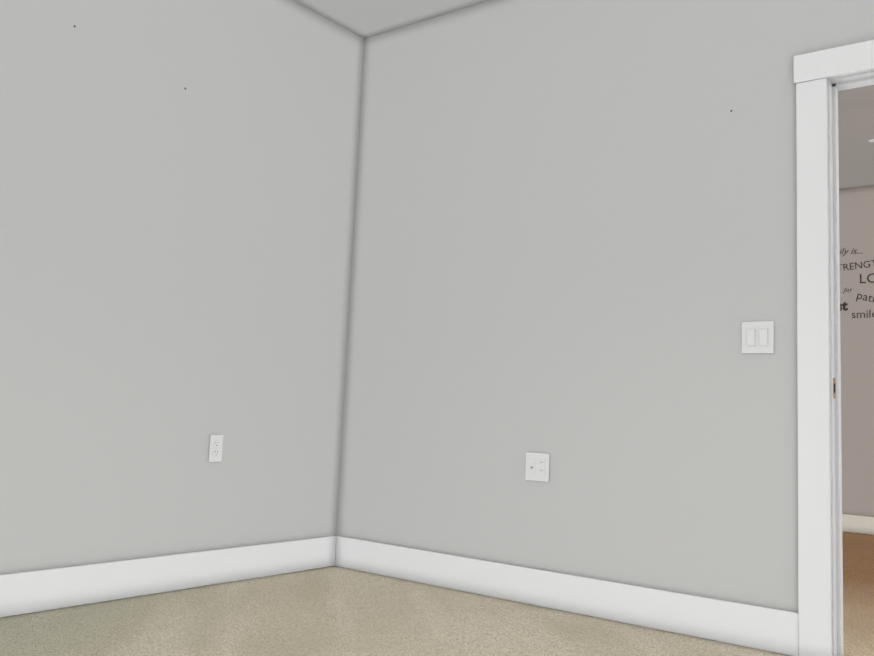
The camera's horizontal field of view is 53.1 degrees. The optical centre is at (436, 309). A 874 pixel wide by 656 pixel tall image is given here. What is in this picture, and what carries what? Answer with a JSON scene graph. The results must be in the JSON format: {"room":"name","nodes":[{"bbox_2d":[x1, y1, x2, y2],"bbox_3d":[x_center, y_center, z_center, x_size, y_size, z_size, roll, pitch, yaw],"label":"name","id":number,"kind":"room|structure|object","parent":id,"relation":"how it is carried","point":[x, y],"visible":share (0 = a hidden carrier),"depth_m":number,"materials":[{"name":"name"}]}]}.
{"room":"empty bedroom","nodes":[
{"label":"empty bedroom","id":0,"kind":"room"},
{"bbox_2d":[0,0,363,574],"bbox_3d":[-1.722,-0.330,2.968,0.120,2.740,4.020,-3,-9,38],"label":"wall","id":1,"kind":"structure","parent":0,"point":[175,266],"depth_m":3.65,"materials":[{"name":"white paint"}]},
{"bbox_2d":[0,536,335,617],"bbox_3d":[-1.263,1.046,3.367,0.018,0.145,2.503,-3,-9,38],"label":"baseboard","id":2,"kind":"structure","parent":1,"relation":"attached to","point":[55,588],"depth_m":3.51,"materials":[{"name":"white wood"}]},
{"bbox_2d":[208,435,223,461],"bbox_3d":[-0.959,0.601,3.794,0.008,0.118,0.070,-3,-9,38],"label":"outlet","id":3,"kind":"object","parent":1,"relation":"attached to","point":[215,448],"visible":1,"depth_m":3.79,"materials":[{"name":"white plastic"}]},
{"bbox_2d":[0,532,873,655],"bbox_3d":[1.096,1.244,3.313,5.000,0.050,8.140,-3,-9,38],"label":"floor","id":4,"kind":"structure","parent":0,"point":[333,611],"depth_m":3.16,"materials":[{"name":"beige carpet"}]},
{"bbox_2d":[294,0,873,188],"bbox_3d":[-0.104,-1.485,4.668,8.590,0.103,8.380,-3,-9,38],"label":"ceiling","id":5,"kind":"structure","parent":0,"point":[364,19],"depth_m":4.57,"materials":[{"name":"grey paint"}]},
{"bbox_2d":[336,0,873,612],"bbox_3d":[1.091,-0.153,3.392,5.240,2.740,0.120,-3,-9,38],"label":"wall","id":6,"kind":"structure","parent":0,"point":[574,252],"depth_m":3.67,"materials":[{"name":"white paint"}]},
{"bbox_2d":[525,452,549,481],"bbox_3d":[0.422,0.665,3.699,0.116,0.118,0.016,-3,-9,38],"label":"electrical outlet","id":7,"kind":"object","parent":6,"relation":"attached to","point":[537,467],"visible":1,"depth_m":3.70,"materials":[{"name":"white plastic"}]},
{"bbox_2d":[336,536,798,655],"bbox_3d":[0.374,1.155,3.664,2.195,0.145,0.015,-3,-9,38],"label":"baseboard","id":8,"kind":"structure","parent":6,"relation":"attached to","point":[759,628],"depth_m":3.48,"materials":[{"name":"white wood"}]},
{"bbox_2d":[742,321,773,353],"bbox_3d":[1.174,0.100,3.203,0.116,0.118,0.012,-3,-9,38],"label":"light switch","id":9,"kind":"object","parent":6,"relation":"attached to","point":[757,336],"visible":1,"depth_m":3.20,"materials":[{"name":"white plastic"}]},
{"bbox_2d":[794,40,873,655],"bbox_3d":[1.773,0.111,2.818,1.147,2.141,0.160,-3,-9,38],"label":"door frame","id":10,"kind":"structure","parent":6,"relation":"attached to","point":[822,78],"depth_m":3.07,"materials":[{"name":"white wood"}]},
{"bbox_2d":[839,186,873,516],"bbox_3d":[3.678,0.358,6.713,5.240,2.740,0.120,-3,-9,38],"label":"wall","id":11,"kind":"structure","parent":0,"point":[856,219],"depth_m":6.92,"materials":[{"name":"beige paint"}]},
{"bbox_2d":[840,248,873,317],"bbox_3d":[3.336,-0.223,6.990,1.086,0.583,0.001,-3,-9,38],"label":"decal","id":12,"kind":"object","parent":11,"relation":"attached to","point":[844,304],"visible":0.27,"depth_m":6.96,"materials":[{"name":"grey plastic"}]},
{"bbox_2d":[842,514,873,534],"bbox_3d":[3.577,1.642,6.505,5.000,0.135,0.018,-3,-9,38],"label":"baseboard","id":13,"kind":"structure","parent":11,"relation":"attached to","point":[858,524],"depth_m":6.74,"materials":[{"name":"beige wood"}]}
]}

